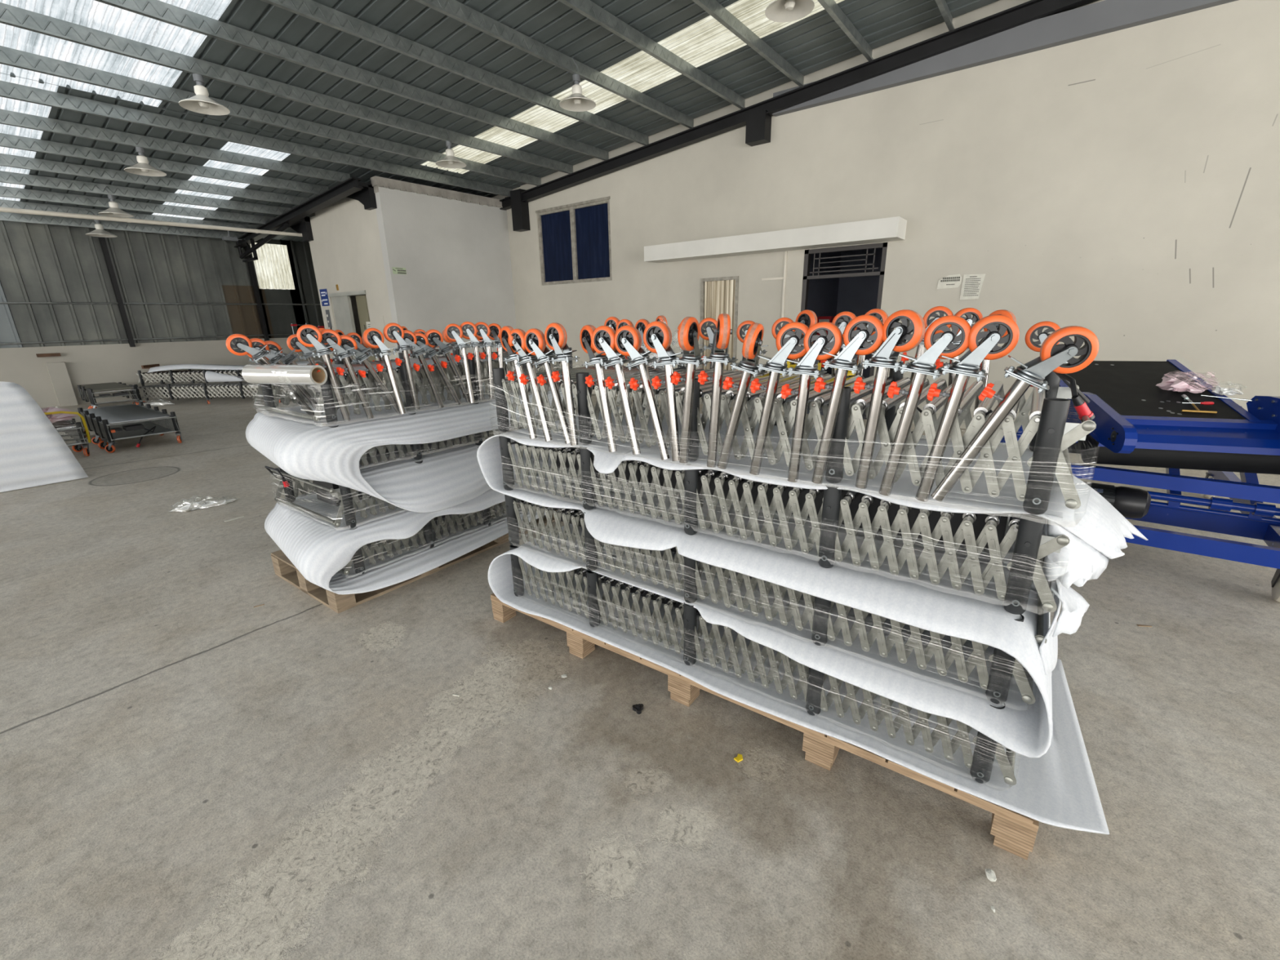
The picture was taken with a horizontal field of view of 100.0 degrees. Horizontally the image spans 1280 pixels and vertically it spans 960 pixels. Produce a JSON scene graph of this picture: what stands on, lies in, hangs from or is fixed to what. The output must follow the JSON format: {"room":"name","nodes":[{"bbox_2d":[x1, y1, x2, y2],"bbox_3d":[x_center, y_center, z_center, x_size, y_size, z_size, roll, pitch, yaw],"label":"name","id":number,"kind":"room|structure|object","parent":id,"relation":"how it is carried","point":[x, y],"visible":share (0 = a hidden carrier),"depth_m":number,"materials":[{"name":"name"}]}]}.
{"room":"warehouse","nodes":[
{"label":"warehouse","id":0,"kind":"room"},
{"bbox_2d":[0,220,330,408],"bbox_3d":[-12.870,-2.901,9.136,0.320,3.750,17.400,12,21,36],"label":"wall","id":1,"kind":"structure","parent":0,"point":[60,285],"depth_m":11.53,"materials":[{"name":"metal"}]},
{"bbox_2d":[236,222,289,262],"bbox_3d":[-8.344,-5.217,11.887,2.941,0.555,0.090,12,21,36],"label":"trim","id":2,"kind":"structure","parent":1,"relation":"attached to","point":[254,247],"depth_m":12.18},
{"bbox_2d":[232,177,363,248],"bbox_3d":[-7.154,-5.295,10.894,6.100,0.565,0.160,12,21,36],"label":"trim","id":3,"kind":"structure","parent":1,"relation":"attached to","point":[349,186],"depth_m":10.21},
{"bbox_2d":[309,199,397,384],"bbox_3d":[-4.918,-3.865,11.810,2.880,3.740,2.770,12,21,36],"label":"wall","id":4,"kind":"structure","parent":0,"point":[346,251],"depth_m":10.36,"materials":[{"name":"paint"}]},
{"bbox_2d":[0,207,302,236],"bbox_3d":[-10.487,-3.692,6.959,0.079,0.184,11.421,12,21,36],"label":"ceiling pipe","id":5,"kind":"object","parent":4,"relation":"attached to","point":[2,209],"visible":0.85,"depth_m":9.23,"materials":[{"name":"white plastic"}]},
{"bbox_2d":[288,181,377,241],"bbox_3d":[-6.221,-5.095,10.420,3.800,0.650,0.330,12,21,36],"label":"trim","id":6,"kind":"structure","parent":4,"relation":"attached to","point":[366,196],"depth_m":9.62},
{"bbox_2d":[328,289,376,395],"bbox_3d":[-5.822,-2.797,11.174,1.590,2.100,0.230,12,21,36],"label":"door","id":7,"kind":"structure","parent":4,"relation":"in","point":[341,301],"depth_m":11.06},
{"bbox_2d":[309,176,502,215],"bbox_3d":[-4.878,-5.671,11.182,3.095,0.240,2.800,12,21,36],"label":"trim","id":8,"kind":"structure","parent":4,"relation":"attached to","point":[376,181],"depth_m":10.03,"materials":[{"name":"paint"}]},
{"bbox_2d":[374,186,516,383],"bbox_3d":[-3.704,-3.624,10.901,0.190,3.760,2.770,12,21,36],"label":"wall","id":9,"kind":"structure","parent":0,"point":[455,255],"depth_m":10.45,"materials":[{"name":"paint"}]},
{"bbox_2d":[0,0,999,242],"bbox_3d":[-3.506,-3.465,1.379,24.300,2.167,17.450,12,21,36],"label":"ceiling","id":10,"kind":"structure","parent":0,"point":[318,95],"depth_m":6.57,"materials":[{"name":"metal"}]},
{"bbox_2d":[84,208,117,237],"bbox_3d":[-10.181,-4.827,10.092,0.441,0.437,0.441,-11,19,-29],"label":"pendant lamp","id":11,"kind":"object","parent":10,"relation":"hanging from","point":[99,232],"visible":0.96,"depth_m":10.08,"materials":[{"name":"grey metal"}]},
{"bbox_2d":[97,188,133,217],"bbox_3d":[-8.825,-4.671,8.987,0.441,0.437,0.441,-3,17,-7],"label":"pendant lamp","id":12,"kind":"object","parent":10,"relation":"hanging from","point":[114,211],"visible":1,"depth_m":8.97,"materials":[{"name":"grey metal"}]},
{"bbox_2d":[124,142,166,176],"bbox_3d":[-6.797,-4.435,7.321,0.441,0.437,0.441,3,17,14],"label":"pendant lamp","id":13,"kind":"object","parent":10,"relation":"hanging from","point":[143,167],"visible":1,"depth_m":7.33,"materials":[{"name":"grey metal"}]},
{"bbox_2d":[178,73,230,115],"bbox_3d":[-4.702,-4.225,5.738,0.441,0.437,0.441,12,21,36],"label":"pendant lamp","id":14,"kind":"object","parent":10,"relation":"hanging from","point":[200,103],"visible":0.99,"depth_m":5.76,"materials":[{"name":"grey metal"}]},
{"bbox_2d":[435,128,466,168],"bbox_3d":[-2.847,-4.953,8.021,0.441,0.437,0.441,3,17,13],"label":"pendant lamp","id":15,"kind":"object","parent":10,"relation":"hanging from","point":[450,161],"visible":1,"depth_m":8.03,"materials":[{"name":"grey metal"}]},
{"bbox_2d":[559,57,595,111],"bbox_3d":[-0.757,-4.741,6.431,0.441,0.437,0.441,11,21,35],"label":"pendant lamp","id":16,"kind":"object","parent":10,"relation":"hanging from","point":[576,102],"visible":1,"depth_m":6.48,"materials":[{"name":"grey metal"}]},
{"bbox_2d":[764,0,814,22],"bbox_3d":[1.375,-4.546,4.893,0.441,0.437,0.441,-4,17,-9],"label":"pendant lamp","id":17,"kind":"object","parent":10,"relation":"hanging from","point":[779,11],"visible":1,"depth_m":5.02,"materials":[{"name":"grey metal"}]},
{"bbox_2d":[0,385,1279,959],"bbox_3d":[-3.378,0.880,2.495,24.000,0.001,17.200,12,21,36],"label":"floor","id":18,"kind":"structure","parent":0,"point":[190,770],"depth_m":1.81,"materials":[{"name":"concrete"}]},
{"bbox_2d":[0,381,88,493],"bbox_3d":[-6.605,-0.424,5.207,1.071,1.038,1.462,12,21,36],"label":"sheet","id":19,"kind":"object","parent":18,"relation":"on","point":[33,452],"visible":1,"depth_m":5.29,"materials":[{"name":"plastic"}]},
{"bbox_2d":[52,417,89,456],"bbox_3d":[-7.692,-0.575,6.868,2.007,0.416,0.794,12,21,36],"label":"conveyor","id":20,"kind":"object","parent":18,"relation":"on","point":[76,430],"visible":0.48,"depth_m":6.54,"materials":[{"name":"metal"}]},
{"bbox_2d":[54,408,86,444],"bbox_3d":[-7.742,-0.678,6.859,2.008,0.288,0.707,12,21,36],"label":"film","id":21,"kind":"object","parent":20,"relation":"attached to","point":[60,409],"visible":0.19,"depth_m":6.44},
{"bbox_2d":[40,406,80,423],"bbox_3d":[-7.429,-0.786,6.535,1.246,0.171,0.816,7,19,24],"label":"plastic bag","id":22,"kind":"object","parent":21,"relation":"on","point":[54,418],"visible":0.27,"depth_m":6.48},
{"bbox_2d":[44,411,91,442],"bbox_3d":[-7.011,-0.581,6.349,0.085,0.426,0.701,9,20,31],"label":"strap","id":23,"kind":"object","parent":21,"relation":"hanging from","point":[52,412],"visible":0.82,"depth_m":6.55,"materials":[{"name":"yellow paint"}]},
{"bbox_2d":[76,382,139,408],"bbox_3d":[-10.607,-1.668,10.670,1.687,0.426,0.722,12,21,36],"label":"conveyor","id":24,"kind":"object","parent":18,"relation":"on","point":[92,388],"visible":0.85,"depth_m":10.36,"materials":[{"name":"metal"}]},
{"bbox_2d":[77,401,182,453],"bbox_3d":[-7.151,-0.771,7.480,2.033,0.416,0.802,12,21,36],"label":"conveyor","id":25,"kind":"object","parent":18,"relation":"on","point":[113,424],"visible":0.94,"depth_m":7.18,"materials":[{"name":"metal"}]},
{"bbox_2d":[109,421,172,440],"bbox_3d":[-7.167,-0.724,7.532,1.880,0.005,0.620,12,21,36],"label":"tray","id":26,"kind":"object","parent":25,"relation":"on","point":[160,428],"depth_m":7.34,"materials":[{"name":"metal"}]},
{"bbox_2d":[168,497,211,512],"bbox_3d":[-3.858,0.190,4.617,0.249,0.108,0.272,-3,17,-6],"label":"scrap","id":27,"kind":"object","parent":18,"relation":"on","point":[180,508],"visible":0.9,"depth_m":4.55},
{"bbox_2d":[136,368,258,400],"bbox_3d":[-8.795,-2.105,11.621,3.674,0.629,0.554,-1,17,1],"label":"conveyor","id":28,"kind":"object","parent":18,"relation":"on","point":[169,372],"visible":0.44,"depth_m":11.37,"materials":[{"name":"metal"}]},
{"bbox_2d":[148,360,322,372],"bbox_3d":[-8.626,-2.440,11.509,3.350,0.157,0.640,-1,17,1],"label":"sheet","id":29,"kind":"object","parent":28,"relation":"on","point":[207,366],"visible":0.6,"depth_m":11.26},
{"bbox_2d":[133,380,333,404],"bbox_3d":[-8.297,-1.801,11.019,3.674,0.440,0.683,-1,17,1],"label":"conveyor","id":30,"kind":"object","parent":18,"relation":"on","point":[203,386],"visible":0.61,"depth_m":10.76,"materials":[{"name":"metal"}]},
{"bbox_2d":[204,370,244,382],"bbox_3d":[-8.327,-2.088,10.796,0.622,0.225,0.234,-3,17,-6],"label":"roll","id":31,"kind":"object","parent":30,"relation":"on","point":[211,376],"visible":0.92,"depth_m":10.73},
{"bbox_2d":[271,510,557,613],"bbox_3d":[-1.277,0.308,3.998,0.828,0.144,2.300,11,21,35],"label":"pallet","id":32,"kind":"object","parent":18,"relation":"on","point":[284,568],"visible":0.21,"depth_m":3.17,"materials":[{"name":"brown wood"}]},
{"bbox_2d":[264,488,554,595],"bbox_3d":[-1.285,0.139,3.875,1.035,0.340,2.415,11,21,35],"label":"sheet","id":33,"kind":"object","parent":32,"relation":"on","point":[318,551],"visible":0.35,"depth_m":3.08,"materials":[{"name":"plastic"}]},
{"bbox_2d":[264,447,478,528],"bbox_3d":[-1.380,-0.136,3.729,0.814,0.276,1.909,11,21,35],"label":"conveyor","id":34,"kind":"object","parent":33,"relation":"on","point":[334,491],"visible":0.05,"depth_m":3.04,"materials":[{"name":"metal"}]},
{"bbox_2d":[268,471,408,530],"bbox_3d":[-1.347,-0.130,3.789,0.843,0.223,1.960,11,21,35],"label":"film","id":35,"kind":"object","parent":34,"relation":"attached to","point":[309,494],"visible":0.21,"depth_m":3.01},
{"bbox_2d":[245,381,573,512],"bbox_3d":[-1.374,-0.256,3.600,1.084,0.557,2.050,11,21,35],"label":"sheet","id":36,"kind":"object","parent":34,"relation":"on","point":[447,478],"visible":0.53,"depth_m":3.00,"materials":[{"name":"plastic"}]},
{"bbox_2d":[237,347,572,423],"bbox_3d":[-1.406,-0.679,3.543,0.814,0.289,1.959,11,21,35],"label":"conveyor","id":37,"kind":"object","parent":36,"relation":"on","point":[399,371],"visible":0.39,"depth_m":3.13,"materials":[{"name":"metal"}]},
{"bbox_2d":[225,333,314,415],"bbox_3d":[-1.890,-0.526,2.770,0.074,0.449,0.331,11,21,35],"label":"caster leg","id":38,"kind":"object","parent":37,"relation":"attached to","point":[246,347],"visible":0.84,"depth_m":2.67,"materials":[{"name":"silver metal"}]},
{"bbox_2d":[241,364,327,399],"bbox_3d":[-1.752,-0.488,2.648,0.451,0.158,0.107,5,18,19],"label":"roll","id":39,"kind":"object","parent":37,"relation":"on","point":[304,375],"visible":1,"depth_m":2.60,"materials":[{"name":"plastic"}]},
{"bbox_2d":[247,337,324,414],"bbox_3d":[-1.872,-0.537,2.844,0.074,0.424,0.310,11,21,35],"label":"caster leg","id":40,"kind":"object","parent":37,"relation":"attached to","point":[273,358],"visible":0.55,"depth_m":2.78,"materials":[{"name":"silver metal"}]},
{"bbox_2d":[259,340,338,409],"bbox_3d":[-1.847,-0.556,2.927,0.074,0.406,0.337,11,21,35],"label":"caster leg","id":41,"kind":"object","parent":37,"relation":"attached to","point":[290,358],"visible":0.47,"depth_m":2.84,"materials":[{"name":"silver metal"}]},
{"bbox_2d":[286,334,315,364],"bbox_3d":[-2.061,-0.674,3.361,0.074,0.461,0.192,11,21,35],"label":"caster leg","id":42,"kind":"object","parent":37,"relation":"attached to","point":[307,353],"visible":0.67,"depth_m":3.29,"materials":[{"name":"silver metal"}]},
{"bbox_2d":[296,324,351,421],"bbox_3d":[-1.551,-0.515,2.644,0.164,0.482,0.086,-17,23,-42],"label":"caster leg","id":43,"kind":"object","parent":37,"relation":"attached to","point":[313,341],"visible":0.92,"depth_m":2.60,"materials":[{"name":"silver metal"}]},
{"bbox_2d":[320,328,373,418],"bbox_3d":[-1.488,-0.527,2.726,0.085,0.463,0.198,15,23,43],"label":"caster leg","id":44,"kind":"object","parent":37,"relation":"attached to","point":[343,354],"visible":0.87,"depth_m":2.69,"materials":[{"name":"silver metal"}]},
{"bbox_2d":[334,334,399,414],"bbox_3d":[-1.413,-0.541,2.820,0.084,0.435,0.292,15,23,42],"label":"caster leg","id":45,"kind":"object","parent":37,"relation":"attached to","point":[361,356],"visible":0.78,"depth_m":2.77,"materials":[{"name":"silver metal"}]},
{"bbox_2d":[362,328,405,414],"bbox_3d":[-1.366,-0.576,2.874,0.088,0.460,0.155,12,21,36],"label":"caster leg","id":46,"kind":"object","parent":37,"relation":"attached to","point":[377,342],"visible":1,"depth_m":2.84,"materials":[{"name":"silver metal"}]},
{"bbox_2d":[382,322,420,409],"bbox_3d":[-1.301,-0.619,2.961,0.074,0.476,0.153,11,21,35],"label":"caster leg","id":47,"kind":"object","parent":37,"relation":"attached to","point":[403,346],"visible":1,"depth_m":2.92,"materials":[{"name":"silver metal"}]},
{"bbox_2d":[248,362,582,426],"bbox_3d":[-1.342,-0.661,3.617,0.882,0.212,1.962,11,21,35],"label":"film","id":48,"kind":"object","parent":37,"relation":"attached to","point":[455,404],"visible":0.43,"depth_m":2.96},
{"bbox_2d":[398,329,444,408],"bbox_3d":[-1.238,-0.620,3.049,0.082,0.452,0.222,14,22,40],"label":"caster leg","id":49,"kind":"object","parent":37,"relation":"attached to","point":[418,352],"visible":0.8,"depth_m":3.02,"materials":[{"name":"silver metal"}]},
{"bbox_2d":[409,332,461,404],"bbox_3d":[-1.180,-0.636,3.122,0.084,0.435,0.270,15,23,42],"label":"caster leg","id":50,"kind":"object","parent":37,"relation":"attached to","point":[433,351],"visible":0.81,"depth_m":3.09,"materials":[{"name":"silver metal"}]},
{"bbox_2d":[424,328,469,402],"bbox_3d":[-1.130,-0.666,3.187,0.078,0.444,0.252,12,21,37],"label":"caster leg","id":51,"kind":"object","parent":37,"relation":"attached to","point":[446,349],"visible":0.93,"depth_m":3.14,"materials":[{"name":"silver metal"}]},
{"bbox_2d":[444,323,475,403],"bbox_3d":[-1.079,-0.704,3.258,0.149,0.472,0.102,-11,20,-31],"label":"caster leg","id":52,"kind":"object","parent":37,"relation":"attached to","point":[455,337],"visible":0.95,"depth_m":3.22,"materials":[{"name":"silver metal"}]},
{"bbox_2d":[459,321,485,399],"bbox_3d":[-1.022,-0.735,3.336,0.114,0.478,0.128,11,21,35],"label":"caster leg","id":53,"kind":"object","parent":37,"relation":"attached to","point":[472,334],"visible":0.94,"depth_m":3.29,"materials":[{"name":"silver metal"}]},
{"bbox_2d":[472,321,497,399],"bbox_3d":[-0.964,-0.756,3.412,0.100,0.476,0.135,15,23,42],"label":"caster leg","id":54,"kind":"object","parent":37,"relation":"attached to","point":[484,335],"visible":0.88,"depth_m":3.37,"materials":[{"name":"silver metal"}]},
{"bbox_2d":[488,323,503,368],"bbox_3d":[-0.907,-0.776,3.490,0.125,0.466,0.122,-11,20,-31],"label":"caster leg","id":55,"kind":"object","parent":37,"relation":"attached to","point":[495,332],"visible":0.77,"depth_m":3.43,"materials":[{"name":"silver metal"}]},
{"bbox_2d":[328,394,573,466],"bbox_3d":[-1.373,-0.413,3.662,0.814,0.276,1.868,11,21,35],"label":"conveyor","id":56,"kind":"object","parent":36,"relation":"on","point":[411,447],"visible":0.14,"depth_m":3.13,"materials":[{"name":"metal"}]},
{"bbox_2d":[359,409,577,469],"bbox_3d":[-1.352,-0.412,3.704,0.844,0.213,1.961,11,21,35],"label":"film","id":57,"kind":"object","parent":56,"relation":"attached to","point":[477,442],"visible":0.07,"depth_m":3.18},
{"bbox_2d":[339,497,537,574],"bbox_3d":[-1.362,0.127,3.826,0.814,0.276,1.868,11,21,35],"label":"conveyor","id":58,"kind":"object","parent":33,"relation":"on","point":[425,539],"visible":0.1,"depth_m":3.29,"materials":[{"name":"metal"}]},
{"bbox_2d":[337,498,528,577],"bbox_3d":[-1.341,0.138,3.870,0.842,0.223,1.960,11,21,35],"label":"film","id":59,"kind":"object","parent":58,"relation":"attached to","point":[477,529],"visible":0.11,"depth_m":3.23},
{"bbox_2d":[490,592,1039,859],"bbox_3d":[0.411,0.734,2.479,2.310,0.144,0.848,11,21,34],"label":"pallet","id":60,"kind":"object","parent":18,"relation":"on","point":[1015,833],"visible":0.25,"depth_m":1.84,"materials":[{"name":"brown wood"}]},
{"bbox_2d":[509,543,1016,785],"bbox_3d":[0.444,0.521,2.405,2.112,0.276,0.814,11,21,34],"label":"conveyor","id":61,"kind":"object","parent":60,"relation":"on","point":[980,765],"visible":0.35,"depth_m":2.01,"materials":[{"name":"metal"}]},
{"bbox_2d":[514,569,1010,788],"bbox_3d":[0.445,0.560,2.425,2.125,0.183,0.837,11,21,34],"label":"film","id":62,"kind":"object","parent":61,"relation":"attached to","point":[535,570],"visible":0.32,"depth_m":1.82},
{"bbox_2d":[476,406,1109,834],"bbox_3d":[0.463,0.262,2.293,2.463,0.865,0.987,11,21,34],"label":"sheet","id":63,"kind":"object","parent":60,"relation":"on","point":[1055,785],"visible":0.62,"depth_m":1.77,"materials":[{"name":"plastic"}]},
{"bbox_2d":[504,494,1046,704],"bbox_3d":[0.438,0.253,2.324,2.112,0.276,0.814,11,21,34],"label":"conveyor","id":64,"kind":"object","parent":63,"relation":"on","point":[997,684],"visible":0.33,"depth_m":1.87,"materials":[{"name":"metal"}]},
{"bbox_2d":[514,514,1029,708],"bbox_3d":[0.440,0.302,2.346,2.125,0.163,0.838,11,21,34],"label":"film","id":65,"kind":"object","parent":64,"relation":"attached to","point":[536,514],"visible":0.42,"depth_m":1.76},
{"bbox_2d":[498,431,1070,614],"bbox_3d":[0.442,-0.017,2.235,2.136,0.276,0.814,11,21,34],"label":"conveyor","id":66,"kind":"object","parent":63,"relation":"on","point":[833,506],"visible":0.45,"depth_m":1.73,"materials":[{"name":"metal"}]},
{"bbox_2d":[502,457,1068,611],"bbox_3d":[0.434,0.015,2.260,2.125,0.163,0.837,11,21,34],"label":"film","id":67,"kind":"object","parent":66,"relation":"attached to","point":[531,458],"visible":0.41,"depth_m":1.66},
{"bbox_2d":[492,314,1098,515],"bbox_3d":[0.411,-0.379,2.109,2.105,0.496,0.998,11,21,34],"label":"conveyor","id":68,"kind":"object","parent":63,"relation":"on","point":[1048,434],"depth_m":1.57,"materials":[{"name":"metal"}]},
{"bbox_2d":[507,328,552,441],"bbox_3d":[-0.458,-0.393,2.238,0.206,0.457,0.075,10,20,34],"label":"caster leg","id":69,"kind":"object","parent":68,"relation":"attached to","point":[527,359],"visible":0.93,"depth_m":2.21,"materials":[{"name":"silver metal"}]},
{"bbox_2d":[579,324,617,452],"bbox_3d":[-0.165,-0.344,2.036,0.172,0.470,0.078,12,21,37],"label":"caster leg","id":70,"kind":"object","parent":68,"relation":"attached to","point":[587,331],"visible":0.88,"depth_m":2.01,"materials":[{"name":"silver metal"}]},
{"bbox_2d":[613,325,669,460],"bbox_3d":[0.009,-0.309,1.916,0.224,0.466,0.075,10,20,34],"label":"caster leg","id":71,"kind":"object","parent":68,"relation":"attached to","point":[626,344],"visible":0.99,"depth_m":1.89,"materials":[{"name":"silver metal"}]},
{"bbox_2d":[643,320,684,461],"bbox_3d":[0.082,-0.303,1.861,0.154,0.475,0.075,10,20,34],"label":"caster leg","id":72,"kind":"object","parent":68,"relation":"attached to","point":[657,342],"visible":0.97,"depth_m":1.82,"materials":[{"name":"silver metal"}]},
{"bbox_2d":[671,316,709,463],"bbox_3d":[0.172,-0.289,1.789,0.120,0.489,0.137,-4,17,-10],"label":"caster leg","id":73,"kind":"object","parent":68,"relation":"attached to","point":[688,335],"visible":1,"depth_m":1.77,"materials":[{"name":"silver metal"}]},
{"bbox_2d":[697,313,737,467],"bbox_3d":[0.259,-0.277,1.731,0.106,0.495,0.150,-10,19,-28],"label":"caster leg","id":74,"kind":"object","parent":68,"relation":"attached to","point":[722,331],"visible":1,"depth_m":1.72,"materials":[{"name":"silver metal"}]},
{"bbox_2d":[490,385,1093,524],"bbox_3d":[0.420,-0.271,2.155,2.137,0.254,0.876,11,21,34],"label":"film","id":75,"kind":"object","parent":68,"relation":"attached to","point":[491,385],"visible":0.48,"depth_m":1.53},
{"bbox_2d":[791,310,817,373],"bbox_3d":[0.714,-0.514,2.415,0.154,0.478,0.081,13,22,38],"label":"caster leg","id":76,"kind":"object","parent":68,"relation":"attached to","point":[811,318],"visible":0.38,"depth_m":2.32,"materials":[{"name":"silver metal"}]},
{"bbox_2d":[820,311,857,376],"bbox_3d":[0.850,-0.477,2.327,0.144,0.481,0.075,10,20,34],"label":"caster leg","id":77,"kind":"object","parent":68,"relation":"attached to","point":[845,315],"visible":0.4,"depth_m":2.25,"materials":[{"name":"silver metal"}]},
{"bbox_2d":[811,315,883,484],"bbox_3d":[0.579,-0.214,1.519,0.172,0.483,0.086,7,19,26],"label":"caster leg","id":78,"kind":"object","parent":68,"relation":"attached to","point":[845,361],"visible":0.99,"depth_m":1.48,"materials":[{"name":"silver metal"}]},
{"bbox_2d":[848,308,888,419],"bbox_3d":[0.943,-0.469,2.260,0.157,0.477,0.078,9,20,31],"label":"caster leg","id":79,"kind":"object","parent":68,"relation":"attached to","point":[882,314],"visible":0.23,"depth_m":2.18,"materials":[{"name":"silver metal"}]},
{"bbox_2d":[853,309,925,488],"bbox_3d":[0.663,-0.206,1.457,0.160,0.487,0.076,11,21,36],"label":"caster leg","id":80,"kind":"object","parent":68,"relation":"attached to","point":[886,357],"visible":1,"depth_m":1.42,"materials":[{"name":"silver metal"}]},
{"bbox_2d":[900,306,953,399],"bbox_3d":[1.123,-0.440,2.133,0.164,0.475,0.075,10,20,34],"label":"caster leg","id":81,"kind":"object","parent":68,"relation":"attached to","point":[921,348],"visible":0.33,"depth_m":2.07,"materials":[{"name":"silver metal"}]},
{"bbox_2d":[935,307,982,386],"bbox_3d":[1.212,-0.413,2.076,0.143,0.481,0.084,8,19,28],"label":"caster leg","id":82,"kind":"object","parent":68,"relation":"attached to","point":[977,315],"visible":0.4,"depth_m":2.01,"materials":[{"name":"silver metal"}]},
{"bbox_2d":[973,309,1016,417],"bbox_3d":[1.297,-0.387,2.017,0.088,0.480,0.145,-17,23,-41],"label":"caster leg","id":83,"kind":"object","parent":68,"relation":"attached to","point":[984,365],"visible":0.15,"depth_m":1.99,"materials":[{"name":"silver metal"}]},
{"bbox_2d":[1024,320,1068,386],"bbox_3d":[1.442,-0.323,1.931,0.153,0.476,0.074,11,21,34],"label":"caster leg","id":84,"kind":"object","parent":68,"relation":"attached to","point":[1030,335],"visible":0.38,"depth_m":1.89,"materials":[{"name":"silver metal"}]},
{"bbox_2d":[1039,519,1062,675],"bbox_3d":[1.248,0.271,1.645,0.110,0.383,0.760,11,21,34],"label":"sheet","id":85,"kind":"object","parent":63,"relation":"hanging from","point":[1048,651],"visible":0.3,"depth_m":1.43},
{"bbox_2d":[1049,580,1089,637],"bbox_3d":[1.146,0.337,1.459,0.142,0.137,0.094,-14,21,-37],"label":"sheet","id":86,"kind":"object","parent":85,"relation":"attached to","point":[1074,606],"visible":0.85,"depth_m":1.43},
{"bbox_2d":[1033,473,1148,559],"bbox_3d":[1.244,0.120,1.515,0.552,0.202,0.281,-17,23,-42],"label":"sheet","id":87,"kind":"object","parent":63,"relation":"on","point":[1100,525],"visible":0.79,"depth_m":1.43,"materials":[{"name":"plastic"}]},
{"bbox_2d":[1042,519,1109,588],"bbox_3d":[1.136,0.180,1.380,0.205,0.189,0.063,-1,17,0],"label":"sheet","id":88,"kind":"object","parent":87,"relation":"attached to","point":[1085,563],"visible":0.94,"depth_m":1.38,"materials":[{"name":"plastic"}]},
{"bbox_2d":[1000,359,1279,602],"bbox_3d":[3.450,-0.192,3.593,2.050,1.152,2.680,12,21,36],"label":"conveyor","id":89,"kind":"object","parent":18,"relation":"on","point":[1130,430],"visible":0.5,"depth_m":3.02,"materials":[{"name":"metal"}]},
{"bbox_2d":[1156,369,1218,392],"bbox_3d":[3.358,-0.612,3.304,0.291,0.133,0.272,10,20,33],"label":"plastic bag","id":90,"kind":"object","parent":89,"relation":"on","point":[1167,383],"visible":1,"depth_m":3.27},
{"bbox_2d":[1211,382,1244,395],"bbox_3d":[3.495,-0.548,3.186,0.193,0.085,0.132,1,17,6],"label":"plastic bag","id":91,"kind":"object","parent":89,"relation":"on","point":[1220,390],"visible":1,"depth_m":3.15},
{"bbox_2d":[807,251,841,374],"bbox_3d":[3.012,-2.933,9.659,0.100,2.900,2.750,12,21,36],"label":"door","id":92,"kind":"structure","parent":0,"point":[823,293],"depth_m":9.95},
{"bbox_2d":[491,0,1279,428],"bbox_3d":[1.910,-3.897,8.256,24.000,5.600,0.250,12,21,36],"label":"wall","id":93,"kind":"structure","parent":0,"point":[1122,186],"depth_m":6.19,"materials":[{"name":"paint"}]},
{"bbox_2d":[535,195,612,285],"bbox_3d":[-1.274,-4.613,10.529,1.990,1.425,0.140,12,21,36],"label":"window","id":94,"kind":"structure","parent":93,"relation":"in","point":[575,238],"depth_m":10.49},
{"bbox_2d":[504,110,771,231],"bbox_3d":[-0.479,-5.217,9.478,5.850,0.990,0.200,12,21,36],"label":"trim","id":95,"kind":"structure","parent":93,"relation":"attached to","point":[758,124],"depth_m":7.78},
{"bbox_2d":[699,275,738,407],"bbox_3d":[1.337,-2.301,9.098,0.700,2.120,0.090,12,21,36],"label":"door","id":96,"kind":"structure","parent":93,"relation":"in","point":[718,295],"depth_m":8.92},
{"bbox_2d":[703,280,735,370],"bbox_3d":[1.333,-2.289,9.109,0.595,2.050,0.025,12,21,36],"label":"shutter","id":97,"kind":"object","parent":96,"relation":"attached to","point":[719,295],"depth_m":8.92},
{"bbox_2d":[761,251,787,327],"bbox_3d":[2.063,-2.290,8.460,0.385,2.400,0.024,12,21,36],"label":"duct","id":98,"kind":"object","parent":93,"relation":"attached to","point":[784,277],"visible":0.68,"depth_m":8.16,"materials":[{"name":"white plastic"}]},
{"bbox_2d":[644,216,906,262],"bbox_3d":[1.774,-3.543,8.054,4.000,0.235,0.410,12,21,36],"label":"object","id":99,"kind":"structure","parent":93,"relation":"attached to","point":[891,228],"depth_m":7.64,"materials":[{"name":"white paint"}]},
{"bbox_2d":[499,0,1097,210],"bbox_3d":[4.159,-5.003,5.763,17.860,1.652,0.140,12,21,36],"label":"roof beam","id":100,"kind":"structure","parent":93,"relation":"attached to","point":[1033,10],"depth_m":7.04,"materials":[{"name":"metal"}]},
{"bbox_2d":[800,242,887,419],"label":"door","id":101,"kind":"structure","parent":93,"relation":"in","point":[806,272],"depth_m":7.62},
{"bbox_2d":[809,248,878,275],"bbox_3d":[2.889,-3.085,7.624,0.960,0.305,0.017,12,21,36],"label":"grille","id":102,"kind":"object","parent":101,"relation":"attached to","point":[828,251],"depth_m":7.60,"materials":[{"name":"metal"}]},
{"bbox_2d":[937,274,961,288],"bbox_3d":[3.948,-2.531,6.856,0.270,0.170,0.008,12,21,36],"label":"paper notice","id":103,"kind":"object","parent":93,"relation":"attached to","point":[950,281],"visible":1,"depth_m":6.85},
{"bbox_2d":[960,273,985,299],"bbox_3d":[4.159,-2.417,6.721,0.240,0.300,0.008,12,21,36],"label":"paper notice","id":104,"kind":"object","parent":93,"relation":"attached to","point":[971,286],"visible":1,"depth_m":6.72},
{"bbox_2d":[772,0,1238,116],"bbox_3d":[6.576,-4.327,4.087,11.840,0.260,0.110,12,21,36],"label":"trim","id":105,"kind":"structure","parent":93,"relation":"attached to","point":[1106,16],"depth_m":5.78,"materials":[{"name":"metal"}]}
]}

